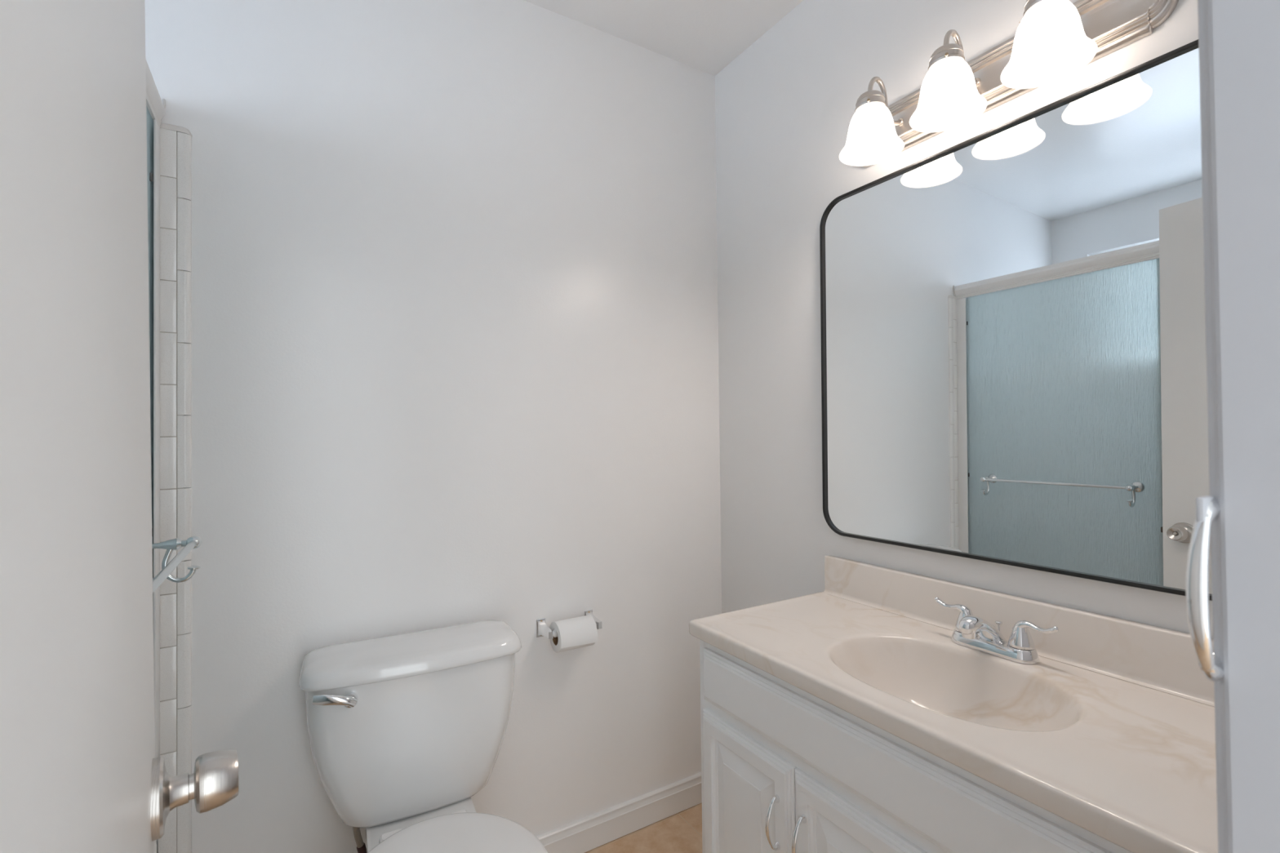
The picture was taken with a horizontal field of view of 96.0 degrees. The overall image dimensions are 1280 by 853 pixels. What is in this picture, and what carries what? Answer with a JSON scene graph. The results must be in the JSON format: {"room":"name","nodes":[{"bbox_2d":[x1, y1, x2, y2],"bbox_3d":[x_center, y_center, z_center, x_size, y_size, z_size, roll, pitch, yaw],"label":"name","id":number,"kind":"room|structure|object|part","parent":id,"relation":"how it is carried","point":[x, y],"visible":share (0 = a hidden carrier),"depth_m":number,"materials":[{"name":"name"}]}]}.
{"room":"bathroom","nodes":[
{"label":"bathroom","id":0,"kind":"room"},
{"bbox_2d":[144,0,721,852],"bbox_3d":[-0.827,0.017,1.371,2.735,2.440,0.120,0,-1,-31],"label":"wall","id":1,"kind":"structure","parent":0,"point":[455,310],"depth_m":1.51,"materials":[{"name":"white paint"}]},
{"bbox_2d":[145,58,165,757],"bbox_3d":[-0.622,0.063,0.536,0.061,1.520,1.502,0,-1,-31],"label":"shower door frame","id":2,"kind":"object","parent":1,"relation":"attached to","point":[155,106],"visible":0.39,"depth_m":1.16,"materials":[{"name":"white metal"}]},
{"bbox_3d":[-0.628,-0.664,0.549,0.056,0.064,1.498,0,-1,-31],"label":"header rail","id":3,"kind":"part","parent":2,"relation":"part of","materials":[{"name":"white metal"}]},
{"bbox_2d":[146,105,201,607],"bbox_3d":[-0.748,0.079,0.855,0.100,1.434,0.810,0,-1,-31],"label":"sliding shower door","id":4,"kind":"structure","parent":2,"relation":"attached to","point":[191,543],"depth_m":1.15,"materials":[{"name":"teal glass"}]},
{"bbox_3d":[-0.788,0.079,0.830,0.006,1.434,0.810,0,-1,-31],"label":"glass pane","id":5,"kind":"part","parent":4,"relation":"part of","materials":[{"name":"glass"}]},
{"bbox_3d":[-0.877,0.221,1.076,0.094,0.041,0.041,0,-1,-31],"label":"bar post","id":6,"kind":"part","parent":4,"relation":"part of","materials":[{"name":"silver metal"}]},
{"bbox_2d":[157,98,191,852],"bbox_3d":[-0.972,0.264,1.202,0.058,1.904,0.012,0,-1,-31],"label":"tile","id":7,"kind":"structure","parent":1,"relation":"attached to","point":[175,141],"depth_m":1.20,"materials":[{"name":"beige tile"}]},
{"bbox_2d":[536,608,602,639],"bbox_3d":[-0.196,0.565,1.627,0.176,0.050,0.076,0,-1,-31],"label":"toilet paper holder","id":8,"kind":"object","parent":1,"relation":"attached to","point":[542,629],"visible":0.66,"depth_m":1.61,"materials":[{"name":"silver metal"}]},
{"bbox_2d":[549,615,598,653],"bbox_3d":[-0.185,0.575,1.598,0.108,0.083,0.087,0,-1,-31],"label":"toilet paper roll","id":9,"kind":"object","parent":8,"relation":"hanging from","point":[576,633],"visible":0.97,"depth_m":1.57,"materials":[{"name":"white paper"}]},
{"bbox_2d":[536,772,702,852],"bbox_3d":[-0.323,1.187,1.573,1.427,0.090,0.016,0,-1,-31],"label":"baseboard","id":10,"kind":"structure","parent":1,"relation":"attached to","point":[584,835],"depth_m":1.73,"materials":[{"name":"white paint"}]},
{"bbox_2d":[585,803,702,852],"bbox_3d":[-0.104,1.254,0.181,2.735,0.080,2.861,0,-1,-31],"label":"floor","id":11,"kind":"structure","parent":0,"point":[681,832],"depth_m":1.72,"materials":[{"name":"beige tile"}]},
{"bbox_2d":[298,619,547,852],"bbox_3d":[-0.391,0.863,1.099,0.470,0.732,0.740,0,-1,-28],"label":"toilet","id":12,"kind":"object","parent":11,"relation":"on","point":[404,730],"visible":1,"depth_m":1.25,"materials":[{"name":"white ceramic"}]},
{"bbox_3d":[-0.622,0.565,1.179,0.084,0.043,0.029,0,-1,-31],"label":"flush lever","id":13,"kind":"part","parent":12,"relation":"part of","materials":[{"name":"silver metal"}]},
{"bbox_2d":[352,826,366,852],"bbox_3d":[-0.660,0.964,1.317,0.045,0.196,0.121,0,-1,-42],"label":"supply hose","id":14,"kind":"object","parent":12,"relation":"attached to","point":[361,846],"visible":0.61,"depth_m":1.28,"materials":[{"name":"silver metal"}]},
{"bbox_3d":[-0.519,0.699,1.342,0.451,0.330,0.181,0,-1,-28],"label":"tank","id":15,"kind":"part","parent":12,"relation":"part of","materials":[{"name":"white ceramic"}]},
{"bbox_3d":[-0.520,0.522,1.342,0.470,0.042,0.202,0,-1,-28],"label":"tank lid","id":16,"kind":"part","parent":12,"relation":"part of","materials":[{"name":"white ceramic"}]},
{"bbox_3d":[-0.326,0.802,0.977,0.374,0.022,0.459,0,-1,-31],"label":"seat lid","id":17,"kind":"part","parent":12,"relation":"part of","materials":[{"name":"white plastic"}]},
{"bbox_2d":[699,639,1132,852],"bbox_3d":[0.548,0.844,1.031,0.494,0.748,0.914,0,-1,-31],"label":"vanity cabinet","id":18,"kind":"object","parent":11,"relation":"on","point":[785,769],"visible":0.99,"depth_m":0.99,"materials":[{"name":"white paint"}]},
{"bbox_3d":[0.215,0.872,1.180,0.017,0.473,0.275,0,-1,-31],"label":"cabinet door","id":19,"kind":"part","parent":18,"relation":"part of","materials":[{"name":"white paint"}]},
{"bbox_3d":[0.247,0.748,1.080,0.030,0.104,0.012,0,-1,-31],"label":"pull handle","id":20,"kind":"part","parent":18,"relation":"part of","materials":[{"name":"silver metal"}]},
{"bbox_3d":[0.282,0.747,1.023,0.030,0.104,0.012,0,-1,-31],"label":"pull handle","id":21,"kind":"part","parent":18,"relation":"part of","materials":[{"name":"silver metal"}]},
{"bbox_3d":[0.358,0.867,0.942,0.017,0.473,0.276,0,-1,-31],"label":"cabinet door","id":22,"kind":"part","parent":18,"relation":"part of","materials":[{"name":"white paint"}]},
{"bbox_2d":[688,555,1217,852],"bbox_3d":[0.556,0.457,1.042,0.470,0.232,0.950,0,-1,-31],"label":"countertop","id":23,"kind":"structure","parent":18,"relation":"on","point":[1111,734],"depth_m":0.98,"materials":[{"name":"stone"}]},
{"bbox_2d":[934,596,1058,664],"bbox_3d":[0.690,0.401,1.130,0.179,0.080,0.155,-1,-1,18],"label":"faucet","id":24,"kind":"object","parent":23,"relation":"on","point":[970,631],"visible":1,"depth_m":1.09,"materials":[{"name":"silver metal"}]},
{"bbox_3d":[0.655,0.389,1.194,0.043,0.054,0.086,0,-1,-31],"label":"lever handle","id":25,"kind":"part","parent":24,"relation":"part of","materials":[{"name":"silver metal"}]},
{"bbox_3d":[0.658,0.401,1.110,0.119,0.080,0.047,0,-1,-31],"label":"spout","id":26,"kind":"part","parent":24,"relation":"part of","materials":[{"name":"silver metal"}]},
{"bbox_3d":[0.713,0.408,1.143,0.013,0.042,0.013,-1,-1,32],"label":"lift rod","id":27,"kind":"part","parent":24,"relation":"part of","materials":[{"name":"silver metal"}]},
{"bbox_3d":[0.731,0.387,1.069,0.043,0.054,0.086,0,-1,-31],"label":"lever handle","id":28,"kind":"part","parent":24,"relation":"part of","materials":[{"name":"silver metal"}]},
{"bbox_2d":[1185,0,1279,852],"bbox_3d":[0.785,0.058,0.310,0.832,2.295,0.517,0,-1,-31],"label":"linen cabinet","id":29,"kind":"object","parent":11,"relation":"on","point":[1239,40],"visible":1,"depth_m":0.31,"materials":[{"name":"grey paint"}]},
{"bbox_3d":[0.312,0.092,0.318,0.032,0.104,0.012,0,-1,-31],"label":"pull handle","id":30,"kind":"part","parent":29,"relation":"part of","materials":[{"name":"silver metal"}]},
{"bbox_2d":[524,0,803,75],"bbox_3d":[-0.132,-1.266,0.215,2.735,0.080,2.861,0,-1,-31],"label":"ceiling","id":31,"kind":"structure","parent":0,"point":[706,36],"depth_m":1.72,"materials":[{"name":"white paint"}]},
{"bbox_2d":[715,0,1213,638],"bbox_3d":[1.032,-0.010,0.823,0.120,2.440,2.741,0,-1,-31],"label":"wall","id":32,"kind":"structure","parent":0,"point":[785,105],"depth_m":1.64,"materials":[{"name":"white paint"}]},
{"bbox_2d":[839,0,1178,168],"bbox_3d":[0.638,-0.716,1.170,0.190,0.181,0.649,0,-1,-31],"label":"vanity light","id":33,"kind":"object","parent":32,"relation":"attached to","point":[1053,40],"visible":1,"depth_m":1.11,"materials":[{"name":"white glass"}]},
{"bbox_3d":[0.524,-0.669,1.308,0.065,0.078,0.065,0,-1,-31],"label":"light bulb","id":34,"kind":"part","parent":33,"relation":"part of","materials":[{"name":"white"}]},
{"bbox_3d":[0.524,-0.673,1.308,0.138,0.100,0.138,0,-1,-31],"label":"lamp shade","id":35,"kind":"part","parent":33,"relation":"part of","materials":[{"name":"white glass"}]},
{"bbox_3d":[0.569,-0.755,1.337,0.116,0.096,0.017,0,-1,-31],"label":"light arm","id":36,"kind":"part","parent":33,"relation":"part of","materials":[{"name":"silver metal"}]},
{"bbox_3d":[0.616,-0.672,1.156,0.065,0.078,0.065,0,-1,-31],"label":"light bulb","id":37,"kind":"part","parent":33,"relation":"part of","materials":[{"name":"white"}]},
{"bbox_3d":[0.616,-0.676,1.156,0.138,0.100,0.138,0,-1,-31],"label":"lamp shade","id":38,"kind":"part","parent":33,"relation":"part of","materials":[{"name":"white glass"}]},
{"bbox_3d":[0.661,-0.759,1.185,0.116,0.096,0.017,0,-1,-31],"label":"light arm","id":39,"kind":"part","parent":33,"relation":"part of","materials":[{"name":"silver metal"}]},
{"bbox_3d":[0.708,-0.675,1.004,0.065,0.078,0.065,0,-1,-31],"label":"light bulb","id":40,"kind":"part","parent":33,"relation":"part of","materials":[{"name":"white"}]},
{"bbox_3d":[0.708,-0.679,1.004,0.138,0.100,0.138,0,-1,-31],"label":"lamp shade","id":41,"kind":"part","parent":33,"relation":"part of","materials":[{"name":"white glass"}]},
{"bbox_2d":[819,39,1212,600],"bbox_3d":[0.744,-0.168,1.166,0.019,0.893,0.942,0,-1,-32],"label":"wall mirror","id":42,"kind":"object","parent":32,"relation":"attached to","point":[1013,321],"visible":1,"depth_m":1.12,"materials":[{"name":"black mirror"}]},
{"bbox_2d":[823,555,1214,706],"bbox_3d":[0.745,0.390,1.154,0.030,0.098,0.938,0,-1,-31],"label":"backsplash","id":43,"kind":"structure","parent":32,"relation":"attached to","point":[1159,659],"depth_m":1.08,"materials":[{"name":"stone"}]},
{"bbox_3d":[-0.023,0.194,-0.053,0.028,2.030,0.120,0,-1,-31],"label":"door frame","id":44,"kind":"structure","parent":0,"visible":0},
{"bbox_2d":[0,0,239,852],"bbox_3d":[-0.265,0.210,0.311,0.112,1.990,0.729,0,-1,-38],"label":"door","id":45,"kind":"structure","parent":44,"relation":"attached to","point":[81,772],"depth_m":0.19,"materials":[{"name":"white paint"}]},
{"bbox_3d":[-0.427,0.346,0.552,0.071,0.069,0.069,0,-1,-31],"label":"knob","id":46,"kind":"part","parent":45,"relation":"part of","materials":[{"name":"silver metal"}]}
]}

